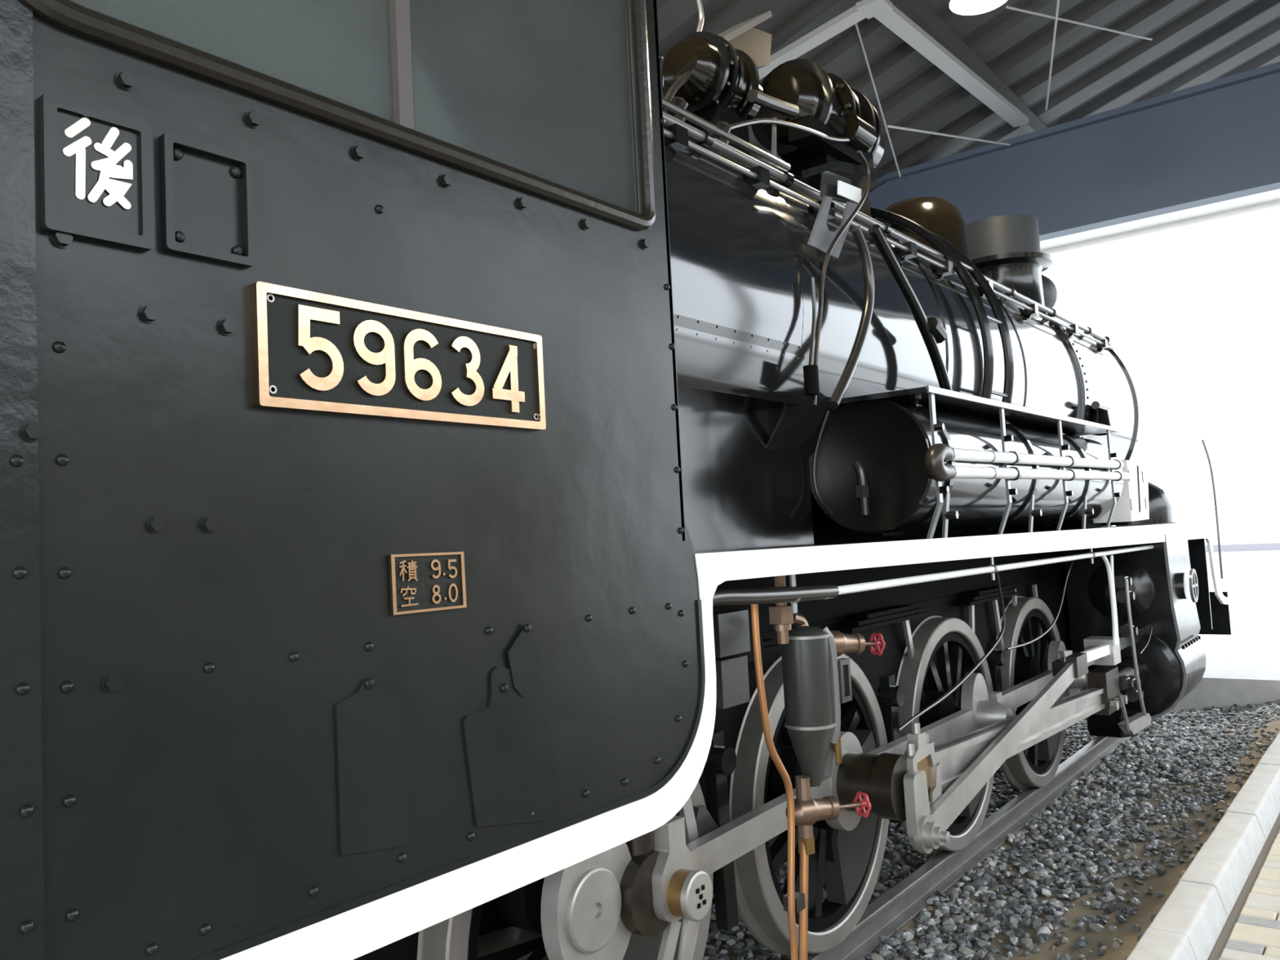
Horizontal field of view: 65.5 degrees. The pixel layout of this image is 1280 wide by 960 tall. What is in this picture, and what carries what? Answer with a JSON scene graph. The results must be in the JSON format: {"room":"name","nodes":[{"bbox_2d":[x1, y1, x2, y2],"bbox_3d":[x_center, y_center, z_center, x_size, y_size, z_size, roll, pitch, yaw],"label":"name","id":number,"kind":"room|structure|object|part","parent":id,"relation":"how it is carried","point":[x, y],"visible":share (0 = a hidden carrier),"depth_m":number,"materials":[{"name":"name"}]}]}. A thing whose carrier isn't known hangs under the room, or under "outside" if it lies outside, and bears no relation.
{"room":"train shed","nodes":[
{"label":"train shed","id":0,"kind":"room"},
{"bbox_2d":[656,0,1279,193],"bbox_3d":[1.979,-4.559,5.286,11.260,2.704,26.600,-6,-5,38],"label":"ceiling","id":1,"kind":"structure","parent":0,"point":[940,82],"depth_m":10.98,"materials":[{"name":"grey metal"}]},
{"bbox_3d":[2.051,-4.143,8.698,0.240,0.050,0.240,-6,-5,38],"label":"gusset plate","id":2,"kind":"part","parent":1,"relation":"part of","materials":[{"name":"grey metal"}]},
{"bbox_3d":[2.573,-4.013,10.670,0.022,0.705,2.651,-4,-4,23],"label":"tie rod","id":3,"kind":"part","parent":1,"relation":"part of","materials":[{"name":"grey metal"}]},
{"bbox_3d":[3.212,-3.511,10.160,2.582,0.489,0.022,1,-5,-45],"label":"tie rod","id":4,"kind":"part","parent":1,"relation":"part of","materials":[{"name":"grey metal"}]},
{"bbox_2d":[948,0,1007,15],"bbox_3d":[2.280,-4.196,6.868,0.406,1.821,0.406,-6,-5,38],"label":"pendant lamp","id":5,"kind":"object","parent":1,"relation":"hanging from","point":[966,7],"visible":1,"depth_m":6.91,"materials":[{"name":"beige"}]},
{"bbox_3d":[3.965,-4.026,9.585,0.022,0.148,2.683,-4,-4,20],"label":"tie rod","id":6,"kind":"part","parent":1,"relation":"part of","materials":[{"name":"grey metal"}]},
{"bbox_3d":[4.210,-4.304,9.401,2.649,0.455,0.022,0,-5,-37],"label":"tie rod","id":7,"kind":"part","parent":1,"relation":"part of","materials":[{"name":"grey metal"}]},
{"bbox_2d":[702,698,1279,959],"bbox_3d":[2.088,2.095,6.248,2.800,0.255,9.500,-6,-5,38],"label":"gravel","id":8,"kind":"structure","parent":0,"point":[1089,874],"depth_m":5.49,"materials":[{"name":"grey gravel"}]},
{"bbox_2d":[516,707,1017,959],"bbox_3d":[0.042,2.158,5.241,0.120,0.142,12.400,-6,-5,38],"label":"rail","id":9,"kind":"object","parent":8,"relation":"on","point":[771,841],"visible":0.02,"depth_m":4.54,"materials":[{"name":"metal"}]},
{"bbox_2d":[797,718,1155,959],"bbox_3d":[0.987,2.063,4.508,0.120,0.142,12.400,-6,-5,38],"label":"rail","id":10,"kind":"object","parent":8,"relation":"on","point":[891,912],"visible":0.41,"depth_m":5.37,"materials":[{"name":"metal"}]},
{"bbox_2d":[0,0,1235,959],"bbox_3d":[0.904,-0.162,5.670,2.840,4.502,11.850,-6,-5,38],"label":"steam locomotive","id":11,"kind":"object","parent":10,"relation":"on","point":[463,496],"visible":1,"depth_m":2.04,"materials":[{"name":"black paint"}]},
{"bbox_3d":[-0.768,-0.433,1.412,0.017,0.190,0.148,-6,-5,38],"label":"card frame","id":12,"kind":"part","parent":11,"relation":"part of","materials":[{"name":"black paint"}]},
{"bbox_3d":[-0.668,-0.430,1.541,0.017,0.179,0.144,-6,-5,38],"label":"card frame","id":13,"kind":"part","parent":11,"relation":"part of","materials":[{"name":"black paint"}]},
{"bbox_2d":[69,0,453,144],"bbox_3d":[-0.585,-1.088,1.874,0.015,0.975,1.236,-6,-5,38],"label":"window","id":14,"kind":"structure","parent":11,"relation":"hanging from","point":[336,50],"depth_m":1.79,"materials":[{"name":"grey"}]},
{"bbox_3d":[-0.688,-1.090,1.668,0.005,0.885,0.745,-6,-5,38],"label":"pane","id":15,"kind":"part","parent":11,"relation":"part of","materials":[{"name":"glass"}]},
{"bbox_3d":[-0.414,-0.210,1.844,0.012,0.186,0.648,-6,-5,38],"label":"number plate","id":16,"kind":"part","parent":11,"relation":"part of","materials":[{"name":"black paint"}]},
{"bbox_3d":[-0.391,0.187,1.827,0.006,0.104,0.167,-6,-5,38],"label":"load plate","id":17,"kind":"part","parent":11,"relation":"part of","materials":[{"name":"black paint"}]},
{"bbox_3d":[-0.245,-1.078,2.217,0.005,0.885,0.755,-6,-5,38],"label":"pane","id":18,"kind":"part","parent":11,"relation":"part of","materials":[{"name":"clear glass"}]},
{"bbox_3d":[-0.117,1.165,2.769,0.060,0.430,0.398,-6,-5,38],"label":"coupling rod","id":19,"kind":"part","parent":11,"relation":"part of","materials":[{"name":"metal"}]},
{"bbox_3d":[0.106,1.386,2.905,0.040,0.236,0.189,-6,-5,38],"label":"hanging lever","id":20,"kind":"part","parent":11,"relation":"part of","materials":[{"name":"metal"}]},
{"bbox_3d":[0.156,1.117,3.249,0.020,0.243,0.108,-6,-5,38],"label":"brake lever","id":21,"kind":"part","parent":11,"relation":"part of","materials":[{"name":"metal"}]},
{"bbox_3d":[0.216,1.173,3.360,0.030,0.158,0.152,-6,-5,38],"label":"hanger plate","id":22,"kind":"part","parent":11,"relation":"part of","materials":[{"name":"grey metal"}]},
{"bbox_3d":[1.659,1.073,5.592,0.030,0.800,8.900,-6,-5,38],"label":"frame plate","id":23,"kind":"part","parent":11,"relation":"part of","materials":[{"name":"black"}]},
{"bbox_3d":[0.322,0.538,3.493,0.025,0.147,0.195,-6,-5,38],"label":"ash door","id":24,"kind":"part","parent":11,"relation":"part of","materials":[{"name":"grey metal"}]},
{"bbox_3d":[0.324,0.704,3.474,0.025,0.162,0.170,-6,-5,38],"label":"ash door","id":25,"kind":"part","parent":11,"relation":"part of","materials":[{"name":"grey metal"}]},
{"bbox_3d":[0.459,-2.263,5.043,0.220,0.347,0.493,-6,-5,38],"label":"lid","id":26,"kind":"part","parent":11,"relation":"part of","materials":[{"name":"grey"}]},
{"bbox_3d":[1.458,2.010,6.102,0.020,0.021,6.509,-6,-5,38],"label":"brake pull rod","id":27,"kind":"part","parent":11,"relation":"part of","materials":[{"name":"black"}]},
{"bbox_3d":[0.462,1.183,3.513,0.060,0.380,1.416,-6,-5,38],"label":"coupling rod","id":28,"kind":"part","parent":11,"relation":"part of","materials":[{"name":"metal"}]},
{"bbox_3d":[0.834,-1.242,4.237,0.006,0.155,0.324,-6,-5,38],"label":"hanger plate","id":29,"kind":"part","parent":11,"relation":"part of","materials":[{"name":"grey metal"}]},
{"bbox_2d":[831,732,842,764],"bbox_3d":[0.766,1.040,3.873,0.036,0.120,0.034,-6,-5,38],"label":"pipe","id":30,"kind":"object","parent":11,"relation":"on","point":[837,758],"depth_m":3.86,"materials":[{"name":"gold metal"}]},
{"bbox_3d":[0.879,-1.315,4.266,0.030,0.223,0.736,-6,-5,38],"label":"bracket arm","id":31,"kind":"part","parent":11,"relation":"part of","materials":[{"name":"black paint"}]},
{"bbox_3d":[0.677,0.671,3.333,0.030,0.140,0.070,-6,-5,38],"label":"gauge frame","id":32,"kind":"part","parent":11,"relation":"part of","materials":[{"name":"grey metal"}]},
{"bbox_3d":[0.897,-1.234,4.258,0.006,0.080,0.232,-6,-5,38],"label":"tag plate","id":33,"kind":"part","parent":11,"relation":"part of","materials":[{"name":"white paint"}]},
{"bbox_3d":[0.969,-0.060,4.179,0.550,0.550,0.089,-6,-5,38],"label":"tank","id":34,"kind":"part","parent":11,"relation":"part of","materials":[{"name":"black metal"}]},
{"bbox_3d":[1.924,-1.152,5.910,0.136,0.227,7.544,-6,-5,38],"label":"handrail","id":35,"kind":"part","parent":11,"relation":"part of","materials":[{"name":"grey metal"}]},
{"bbox_3d":[1.341,1.190,4.644,0.060,0.400,1.549,-6,-5,38],"label":"coupling rod","id":36,"kind":"part","parent":11,"relation":"part of","materials":[{"name":"metal"}]},
{"bbox_3d":[1.723,-0.966,5.907,0.925,1.404,0.050,-6,-5,38],"label":"ladder rail","id":37,"kind":"part","parent":11,"relation":"part of","materials":[{"name":"metal"}]},
{"bbox_3d":[1.962,-0.325,5.319,0.402,0.046,3.210,-6,-5,38],"label":"shelf plate","id":38,"kind":"part","parent":11,"relation":"part of","materials":[{"name":"black paint"}]},
{"bbox_3d":[1.757,1.213,4.683,0.032,0.436,2.425,-6,-5,37],"label":"eccentric rod","id":39,"kind":"part","parent":11,"relation":"part of","materials":[{"name":"metal"}]},
{"bbox_3d":[1.971,1.258,5.070,0.035,0.264,2.894,-6,-5,38],"label":"rod","id":40,"kind":"part","parent":11,"relation":"part of","materials":[{"name":"metal"}]},
{"bbox_3d":[2.278,1.218,5.846,0.060,0.400,1.549,-6,-5,38],"label":"coupling rod","id":41,"kind":"part","parent":11,"relation":"part of","materials":[{"name":"metal"}]},
{"bbox_3d":[2.774,1.050,6.040,0.030,0.074,0.774,-6,-5,39],"label":"radius rod","id":42,"kind":"part","parent":11,"relation":"part of","materials":[{"name":"white paint"}]},
{"bbox_3d":[2.919,0.740,6.185,0.026,0.585,0.185,-6,-5,38],"label":"reach rod","id":43,"kind":"part","parent":11,"relation":"part of","materials":[{"name":"white paint"}]},
{"bbox_3d":[2.997,0.758,6.284,0.020,0.564,0.058,-6,-5,38],"label":"reach rod","id":44,"kind":"part","parent":11,"relation":"part of","materials":[{"name":"white paint"}]},
{"bbox_3d":[3.279,1.391,6.858,0.090,0.088,1.100,-6,-5,38],"label":"piston rod","id":45,"kind":"part","parent":11,"relation":"part of","materials":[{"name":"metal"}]},
{"bbox_3d":[3.258,1.103,6.542,0.024,0.918,0.233,-6,-5,38],"label":"drain rod","id":46,"kind":"part","parent":11,"relation":"part of","materials":[{"name":"metal"}]},
{"bbox_3d":[5.009,0.251,8.707,0.078,1.223,0.020,-6,-5,38],"label":"handrail","id":47,"kind":"part","parent":11,"relation":"part of","materials":[{"name":"grey metal"}]},
{"bbox_2d":[868,62,1279,254],"bbox_3d":[5.822,-3.524,11.212,12.500,1.250,0.910,-6,-5,38],"label":"roof beam","id":48,"kind":"structure","parent":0,"point":[1210,151],"depth_m":11.13,"materials":[{"name":"blue metal"}]},
{"bbox_2d":[1068,638,1279,711],"bbox_3d":[7.222,2.066,10.490,14.300,0.372,3.500,-6,-5,38],"label":"wall","id":49,"kind":"structure","parent":0,"point":[1242,672],"depth_m":9.76,"materials":[{"name":"paint"}]},
{"bbox_2d":[1208,813,1279,959],"bbox_3d":[4.455,1.757,3.461,4.010,0.181,10.000,-6,-5,38],"label":"pavement","id":50,"kind":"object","parent":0,"point":[1251,930],"visible":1,"depth_m":4.13,"materials":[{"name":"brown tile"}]},
{"bbox_2d":[1126,731,1279,959],"bbox_3d":[2.941,1.865,4.896,0.170,0.305,7.892,-6,-5,38],"label":"curb","id":51,"kind":"structure","parent":50,"relation":"on","point":[1188,926],"depth_m":4.32,"materials":[{"name":"concrete"}]},
{"label":"outside","id":52,"kind":"structure","parent":0,"visible":0},
{"bbox_2d":[1198,529,1279,639],"bbox_3d":[39.923,2.553,39.204,140.000,0.300,129.000,-6,-5,38],"label":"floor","id":53,"kind":"structure","parent":52,"point":[1252,578],"depth_m":27.67,"materials":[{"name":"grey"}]},
{"bbox_2d":[1205,542,1279,552],"bbox_3d":[41.565,2.274,41.355,100.000,0.360,0.400,-6,-5,38],"label":"wall","id":54,"kind":"structure","parent":53,"relation":"on","point":[1264,546],"depth_m":49.78,"materials":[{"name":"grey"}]}
]}

